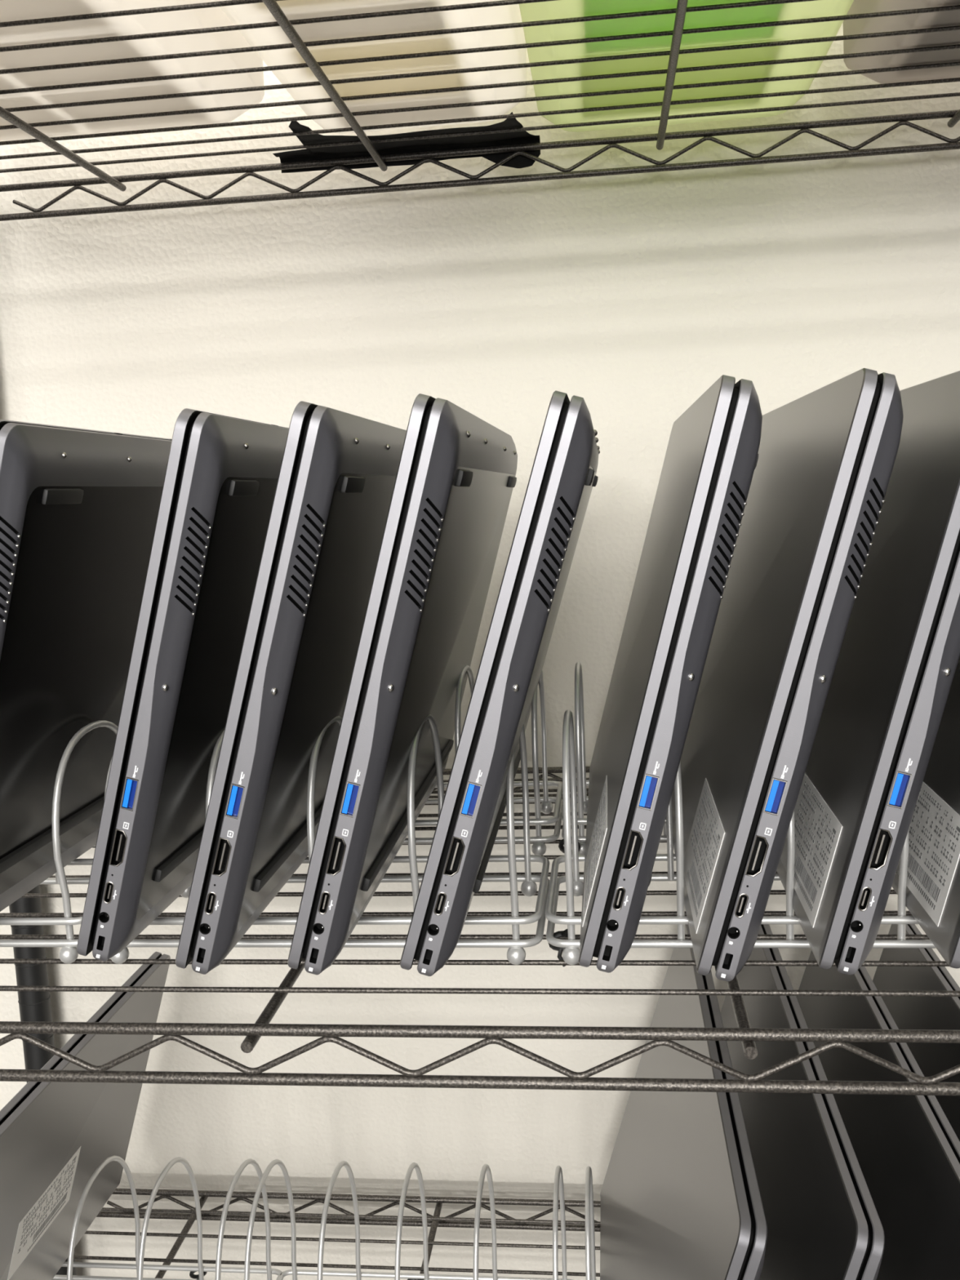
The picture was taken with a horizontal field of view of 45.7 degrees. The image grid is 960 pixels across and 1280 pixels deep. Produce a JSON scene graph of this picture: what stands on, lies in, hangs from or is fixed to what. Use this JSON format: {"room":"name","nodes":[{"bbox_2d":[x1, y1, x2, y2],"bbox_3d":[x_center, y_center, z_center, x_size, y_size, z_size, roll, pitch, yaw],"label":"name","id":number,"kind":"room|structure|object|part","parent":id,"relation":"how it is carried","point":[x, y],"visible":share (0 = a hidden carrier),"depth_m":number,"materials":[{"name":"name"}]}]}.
{"room":"storage room","nodes":[
{"label":"storage room","id":0,"kind":"room"},
{"bbox_2d":[0,22,959,1279],"bbox_3d":[-0.070,0.229,1.016,8.160,2.448,0.102,-2,7,6],"label":"wall","id":1,"kind":"structure","parent":0,"point":[630,295],"depth_m":0.91,"materials":[{"name":"white paint"}]},
{"bbox_3d":[-0.409,1.952,-2.410,8.160,0.068,7.378,-2,7,6],"label":"floor","id":2,"kind":"structure","parent":0,"visible":0},
{"bbox_2d":[8,884,76,1275],"bbox_3d":[-0.383,0.349,0.988,0.034,2.244,0.034,-8,9,-38],"label":"post","id":3,"kind":"object","parent":2,"relation":"on","point":[34,1006],"visible":0.16,"depth_m":0.97,"materials":[{"name":"black metal"}]},
{"bbox_2d":[66,1187,600,1279],"bbox_3d":[0.191,0.499,0.710,1.161,0.029,0.448,-2,7,6],"label":"wire shelf","id":4,"kind":"object","parent":3,"relation":"attached to","point":[434,1221],"visible":0.52,"depth_m":0.94,"materials":[{"name":"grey metal"}]},
{"bbox_2d":[52,1155,284,1279],"bbox_3d":[-0.258,0.427,0.790,0.220,0.131,0.111,-2,7,6],"label":"wire rack","id":5,"kind":"object","parent":4,"relation":"on","point":[139,1266],"visible":0.77,"depth_m":0.83,"materials":[{"name":"silver metal"}]},
{"bbox_2d":[0,951,170,1279],"bbox_3d":[-0.297,0.371,0.742,0.074,0.204,0.367,-2,7,6],"label":"laptop","id":6,"kind":"object","parent":5,"relation":"in","point":[54,1136],"visible":0.98,"depth_m":0.78,"materials":[{"name":"grey"}]},
{"bbox_2d":[17,1155,76,1253],"bbox_3d":[-0.291,0.383,0.765,0.001,0.037,0.074,15,9,4],"label":"print","id":7,"kind":"object","parent":6,"relation":"attached to","point":[42,1226],"depth_m":0.77},
{"bbox_3d":[-0.256,0.483,0.797,0.220,0.003,0.106,-2,7,6],"label":"rail frame","id":8,"kind":"part","parent":5,"relation":"part of","materials":[{"name":"silver metal"}]},
{"bbox_3d":[-0.256,0.472,0.796,0.220,0.003,0.106,-2,7,6],"label":"rail frame","id":9,"kind":"part","parent":5,"relation":"part of","materials":[{"name":"silver metal"}]},
{"bbox_3d":[-0.261,0.507,0.761,0.005,0.005,0.448,-2,7,6],"label":"support rod","id":10,"kind":"part","parent":4,"relation":"part of","materials":[{"name":"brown metal"}]},
{"bbox_2d":[189,1271,206,1279],"bbox_3d":[-0.210,0.476,0.854,0.014,0.020,0.008,-1,8,15],"label":"tie","id":11,"kind":"object","parent":4,"relation":"attached to","point":[192,1275],"visible":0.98,"depth_m":0.85,"materials":[{"name":"black plastic"}]},
{"bbox_3d":[0.215,0.482,0.927,1.156,0.005,0.005,-2,7,6],"label":"edge rail","id":12,"kind":"part","parent":4,"relation":"part of","materials":[{"name":"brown metal"}]},
{"bbox_3d":[0.214,0.460,0.924,1.156,0.005,0.005,-2,7,6],"label":"edge rail","id":13,"kind":"part","parent":4,"relation":"part of","materials":[{"name":"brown metal"}]},
{"bbox_2d":[244,1159,573,1279],"bbox_3d":[-0.044,0.421,0.766,0.220,0.131,0.111,-2,7,6],"label":"wire rack","id":14,"kind":"object","parent":4,"relation":"on","point":[558,1179],"visible":1,"depth_m":0.80,"materials":[{"name":"silver metal"}]},
{"bbox_3d":[-0.043,0.466,0.771,0.220,0.003,0.106,-2,7,6],"label":"rail frame","id":15,"kind":"part","parent":14,"relation":"part of","materials":[{"name":"silver metal"}]},
{"bbox_3d":[-0.058,0.501,0.738,0.005,0.005,0.448,-2,7,6],"label":"support rod","id":16,"kind":"part","parent":4,"relation":"part of","materials":[{"name":"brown metal"}]},
{"bbox_2d":[585,1166,595,1279],"bbox_3d":[0.168,0.415,0.741,0.214,0.131,0.111,-2,7,6],"label":"wire rack","id":17,"kind":"object","parent":4,"relation":"on","point":[590,1265],"visible":0.22,"depth_m":0.74,"materials":[{"name":"silver metal"}]},
{"bbox_2d":[600,924,767,1279],"bbox_3d":[0.110,0.348,0.696,0.082,0.234,0.371,-2,7,6],"label":"laptop","id":18,"kind":"object","parent":4,"relation":"on","point":[681,1199],"visible":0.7,"depth_m":0.66,"materials":[{"name":"grey"}]},
{"bbox_2d":[720,924,884,1279],"bbox_3d":[0.159,0.346,0.690,0.082,0.234,0.371,-2,7,6],"label":"laptop","id":19,"kind":"object","parent":4,"relation":"on","point":[823,1220],"visible":0.44,"depth_m":0.59,"materials":[{"name":"grey"}]},
{"bbox_2d":[796,950,959,1279],"bbox_3d":[0.211,0.345,0.684,0.082,0.234,0.371,-2,7,6],"label":"laptop","id":20,"kind":"object","parent":4,"relation":"on","point":[906,1148],"visible":0.3,"depth_m":0.60,"materials":[{"name":"grey"}]},
{"bbox_2d":[872,924,959,1141],"bbox_3d":[0.263,0.344,0.678,0.082,0.234,0.371,-2,7,6],"label":"laptop","id":21,"kind":"object","parent":4,"relation":"on","point":[907,1012],"visible":0.2,"depth_m":0.74,"materials":[{"name":"grey plastic"}]},
{"bbox_2d":[0,0,959,221],"bbox_3d":[0.154,-0.327,0.604,1.161,0.029,0.448,-2,7,6],"label":"wire shelf","id":22,"kind":"object","parent":3,"relation":"attached to","point":[286,24],"visible":1,"depth_m":0.76,"materials":[{"name":"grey metal"}]},
{"bbox_3d":[-0.299,-0.318,0.655,0.005,0.005,0.448,-2,7,6],"label":"support rod","id":23,"kind":"part","parent":22,"relation":"part of","materials":[{"name":"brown metal"}]},
{"bbox_2d":[0,0,264,141],"bbox_3d":[-0.291,-0.403,0.614,0.266,0.157,0.373,-2,7,6],"label":"storage bin","id":24,"kind":"object","parent":22,"relation":"on","point":[10,10],"visible":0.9,"depth_m":0.68,"materials":[{"name":"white plastic"}]},
{"bbox_3d":[-0.096,-0.324,0.632,0.005,0.005,0.448,-2,7,6],"label":"support rod","id":25,"kind":"part","parent":22,"relation":"part of","materials":[{"name":"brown metal"}]},
{"bbox_2d":[214,0,527,133],"bbox_3d":[-0.069,-0.412,0.609,0.174,0.157,0.413,-2,7,6],"label":"storage bin","id":26,"kind":"object","parent":22,"relation":"on","point":[251,13],"visible":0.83,"depth_m":0.67,"materials":[{"name":"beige plastic"}]},
{"bbox_2d":[272,111,540,173],"bbox_3d":[-0.058,-0.350,0.804,0.196,0.021,0.093,-2,7,6],"label":"cloth","id":27,"kind":"object","parent":22,"relation":"on","point":[515,137],"visible":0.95,"depth_m":0.84,"materials":[{"name":"black fabric"}]},
{"bbox_3d":[0.178,-0.365,0.819,1.156,0.005,0.005,-2,7,6],"label":"edge rail","id":28,"kind":"part","parent":22,"relation":"part of","materials":[{"name":"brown metal"}]},
{"bbox_3d":[0.178,-0.344,0.821,1.156,0.005,0.005,-2,7,6],"label":"edge rail","id":29,"kind":"part","parent":22,"relation":"part of","materials":[{"name":"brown metal"}]},
{"bbox_3d":[0.106,-0.330,0.609,0.005,0.005,0.448,-2,7,6],"label":"support rod","id":30,"kind":"part","parent":22,"relation":"part of","materials":[{"name":"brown metal"}]},
{"bbox_2d":[519,0,853,132],"bbox_3d":[0.113,-0.420,0.608,0.209,0.157,0.452,-2,7,6],"label":"storage bin","id":31,"kind":"object","parent":22,"relation":"on","point":[559,9],"visible":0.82,"depth_m":0.69,"materials":[{"name":"plastic"}]},
{"bbox_2d":[843,0,959,83],"bbox_3d":[0.318,-0.423,0.560,0.215,0.157,0.403,-2,7,6],"label":"storage bin","id":32,"kind":"object","parent":22,"relation":"on","point":[948,18],"visible":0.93,"depth_m":0.70,"materials":[{"name":"grey plastic"}]},
{"bbox_3d":[0.309,-0.336,0.586,0.005,0.005,0.448,-2,7,6],"label":"support rod","id":33,"kind":"part","parent":22,"relation":"part of","materials":[{"name":"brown metal"}]},
{"bbox_2d":[0,766,959,1095],"bbox_3d":[0.175,0.136,0.663,1.161,0.029,0.448,-2,7,6],"label":"wire shelf","id":34,"kind":"object","parent":3,"relation":"attached to","point":[660,1036],"visible":0.37,"depth_m":0.47,"materials":[{"name":"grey metal"}]},
{"bbox_2d":[0,720,118,963],"bbox_3d":[-0.283,0.097,0.588,0.208,0.107,0.097,-2,7,6],"label":"wire rack","id":35,"kind":"object","parent":34,"relation":"on","point":[68,953],"visible":0.4,"depth_m":0.54,"materials":[{"name":"silver metal"}]},
{"bbox_3d":[-0.282,0.141,0.593,0.208,0.003,0.091,-2,7,6],"label":"rail frame","id":36,"kind":"part","parent":35,"relation":"part of","materials":[{"name":"silver metal"}]},
{"bbox_3d":[-0.282,0.130,0.592,0.208,0.003,0.091,-2,7,6],"label":"rail frame","id":37,"kind":"part","parent":35,"relation":"part of","materials":[{"name":"silver metal"}]},
{"bbox_2d":[0,419,172,911],"bbox_3d":[-0.199,0.005,0.624,0.079,0.228,0.313,-2,7,7],"label":"laptop","id":38,"kind":"object","parent":34,"relation":"on","point":[79,508],"visible":0.73,"depth_m":0.53,"materials":[{"name":"black plastic"}]},
{"bbox_3d":[-0.205,0.004,0.625,0.005,0.234,0.313,14,9,4],"label":"lid","id":39,"kind":"part","parent":38,"relation":"part of","materials":[{"name":"grey plastic"}]},
{"bbox_3d":[-0.072,0.139,0.691,0.005,0.005,0.448,-2,7,6],"label":"support rod","id":40,"kind":"part","parent":34,"relation":"part of","materials":[{"name":"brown metal"}]},
{"bbox_2d":[104,714,549,964],"bbox_3d":[-0.074,0.091,0.564,0.212,0.107,0.097,-2,7,6],"label":"wire rack","id":41,"kind":"object","parent":34,"relation":"on","point":[516,953],"visible":0.52,"depth_m":0.53,"materials":[{"name":"silver metal"}]},
{"bbox_2d":[76,408,288,961],"bbox_3d":[-0.119,0.002,0.616,0.078,0.228,0.313,-2,7,7],"label":"laptop","id":42,"kind":"object","parent":41,"relation":"in","point":[222,472],"visible":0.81,"depth_m":0.47,"materials":[{"name":"grey plastic"}]},
{"bbox_2d":[175,400,406,974],"bbox_3d":[-0.072,0.003,0.598,0.080,0.228,0.313,-2,7,7],"label":"laptop","id":43,"kind":"object","parent":41,"relation":"in","point":[338,472],"visible":0.8,"depth_m":0.46,"materials":[{"name":"black plastic"}]},
{"bbox_3d":[-0.078,0.002,0.599,0.005,0.234,0.313,15,9,4],"label":"lid","id":44,"kind":"part","parent":43,"relation":"part of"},
{"bbox_3d":[-0.072,0.134,0.570,0.212,0.003,0.091,-2,7,6],"label":"rail frame","id":45,"kind":"part","parent":41,"relation":"part of","materials":[{"name":"silver metal"}]},
{"bbox_3d":[-0.073,0.124,0.568,0.212,0.003,0.091,-2,7,6],"label":"rail frame","id":46,"kind":"part","parent":41,"relation":"part of","materials":[{"name":"silver metal"}]},
{"bbox_2d":[287,393,517,974],"bbox_3d":[-0.026,0.001,0.593,0.080,0.228,0.313,-2,7,7],"label":"laptop","id":47,"kind":"object","parent":41,"relation":"in","point":[455,480],"visible":0.98,"depth_m":0.45,"materials":[{"name":"black plastic"}]},
{"bbox_3d":[-0.032,0.001,0.594,0.005,0.234,0.313,14,9,4],"label":"lid","id":48,"kind":"part","parent":47,"relation":"part of","materials":[{"name":"grey plastic"}]},
{"bbox_2d":[400,390,599,976],"bbox_3d":[0.022,0.001,0.587,0.084,0.226,0.313,-2,7,6],"label":"laptop","id":49,"kind":"object","parent":41,"relation":"in","point":[562,478],"visible":0.98,"depth_m":0.44,"materials":[{"name":"black plastic"}]},
{"bbox_3d":[0.151,0.176,0.449,1.156,0.005,0.005,-2,7,6],"label":"edge rail","id":50,"kind":"part","parent":34,"relation":"part of","materials":[{"name":"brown metal"}]},
{"bbox_3d":[0.151,0.155,0.447,1.156,0.005,0.005,-2,7,6],"label":"edge rail","id":51,"kind":"part","parent":34,"relation":"part of","materials":[{"name":"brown metal"}]},
{"bbox_2d":[402,665,563,855],"bbox_3d":[-0.056,0.071,0.717,0.212,0.107,0.097,-2,7,6],"label":"wire rack","id":52,"kind":"object","parent":34,"relation":"on","point":[539,847],"visible":0.24,"depth_m":0.67,"materials":[{"name":"silver metal"}]},
{"bbox_3d":[-0.054,0.114,0.722,0.212,0.003,0.091,-2,7,6],"label":"rail frame","id":53,"kind":"part","parent":52,"relation":"part of","materials":[{"name":"silver metal"}]},
{"bbox_3d":[-0.055,0.103,0.721,0.212,0.003,0.091,-2,7,6],"label":"rail frame","id":54,"kind":"part","parent":52,"relation":"part of","materials":[{"name":"silver metal"}]},
{"bbox_3d":[0.199,0.119,0.881,1.156,0.005,0.005,-2,7,6],"label":"edge rail","id":55,"kind":"part","parent":34,"relation":"part of","materials":[{"name":"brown metal"}]},
{"bbox_3d":[0.198,0.098,0.878,1.156,0.005,0.005,-2,7,6],"label":"edge rail","id":56,"kind":"part","parent":34,"relation":"part of","materials":[{"name":"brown metal"}]},
{"bbox_2d":[547,928,568,966],"bbox_3d":[0.039,0.142,0.533,0.014,0.020,0.008,1,8,27],"label":"tie","id":57,"kind":"object","parent":34,"relation":"attached to","point":[559,934],"visible":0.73,"depth_m":0.53,"materials":[{"name":"black plastic"}]},
{"bbox_2d":[558,839,580,853],"bbox_3d":[0.052,0.120,0.656,0.008,0.020,0.014,-9,9,-40],"label":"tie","id":58,"kind":"object","parent":34,"relation":"attached to","point":[561,846],"visible":0.23,"depth_m":0.66,"materials":[{"name":"black plastic"}]},
{"bbox_2d":[560,662,666,854],"bbox_3d":[0.157,0.064,0.692,0.216,0.107,0.097,-2,7,6],"label":"wire rack","id":59,"kind":"object","parent":34,"relation":"on","point":[581,782],"visible":0.23,"depth_m":0.66,"materials":[{"name":"silver metal"}]},
{"bbox_3d":[0.159,0.097,0.697,0.216,0.003,0.091,-2,7,6],"label":"rail frame","id":60,"kind":"part","parent":59,"relation":"part of","materials":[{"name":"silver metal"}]},
{"bbox_3d":[0.159,0.108,0.698,0.216,0.003,0.091,-2,7,6],"label":"rail frame","id":61,"kind":"part","parent":59,"relation":"part of","materials":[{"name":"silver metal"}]},
{"bbox_2d":[545,710,936,964],"bbox_3d":[0.139,0.085,0.540,0.216,0.107,0.097,-2,7,6],"label":"wire rack","id":62,"kind":"object","parent":34,"relation":"on","point":[574,881],"visible":0.52,"depth_m":0.51,"materials":[{"name":"silver metal"}]},
{"bbox_2d":[578,374,762,973],"bbox_3d":[0.088,-0.003,0.582,0.076,0.229,0.313,-2,7,7],"label":"laptop","id":63,"kind":"object","parent":62,"relation":"in","point":[711,458],"visible":1,"depth_m":0.44,"materials":[{"name":"black plastic"}]},
{"bbox_2d":[584,786,604,910],"bbox_3d":[0.051,0.090,0.505,0.001,0.037,0.074,12,9,5],"label":"print","id":64,"kind":"object","parent":63,"relation":"attached to","point":[587,886],"depth_m":0.50},
{"bbox_3d":[0.141,0.117,0.544,0.216,0.003,0.091,-2,7,6],"label":"rail frame","id":65,"kind":"part","parent":62,"relation":"part of","materials":[{"name":"silver metal"}]},
{"bbox_3d":[0.141,0.128,0.545,0.216,0.003,0.091,-2,7,6],"label":"rail frame","id":66,"kind":"part","parent":62,"relation":"part of","materials":[{"name":"silver metal"}]},
{"bbox_3d":[0.131,0.133,0.668,0.005,0.005,0.448,-2,7,6],"label":"support rod","id":67,"kind":"part","parent":34,"relation":"part of","materials":[{"name":"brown metal"}]},
{"bbox_2d":[671,368,903,981],"bbox_3d":[0.134,-0.003,0.570,0.079,0.228,0.313,-2,7,7],"label":"laptop","id":68,"kind":"object","parent":34,"relation":"on","point":[827,455],"visible":0.94,"depth_m":0.43,"materials":[{"name":"black plastic"}]},
{"bbox_2d":[687,786,719,917],"bbox_3d":[0.096,0.090,0.493,0.001,0.037,0.074,15,9,4],"label":"print","id":69,"kind":"object","parent":68,"relation":"attached to","point":[693,870],"depth_m":0.49},
{"bbox_2d":[776,370,959,974],"bbox_3d":[0.180,-0.005,0.571,0.077,0.228,0.313,-2,7,7],"label":"laptop","id":70,"kind":"object","parent":34,"relation":"on","point":[898,659],"visible":0.76,"depth_m":0.44,"materials":[{"name":"black plastic"}]},
{"bbox_2d":[794,781,835,911],"bbox_3d":[0.142,0.088,0.494,0.001,0.037,0.074,13,9,4],"label":"print","id":71,"kind":"object","parent":70,"relation":"attached to","point":[833,830],"depth_m":0.49},
{"bbox_2d":[891,656,959,968],"bbox_3d":[0.228,-0.007,0.567,0.077,0.228,0.313,-2,7,7],"label":"laptop","id":72,"kind":"object","parent":34,"relation":"on","point":[933,876],"visible":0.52,"depth_m":0.48,"materials":[{"name":"black plastic"}]},
{"bbox_2d":[906,786,959,910],"bbox_3d":[0.191,0.086,0.489,0.001,0.037,0.074,13,9,4],"label":"print","id":73,"kind":"object","parent":72,"relation":"attached to","point":[957,828],"depth_m":0.48}
]}

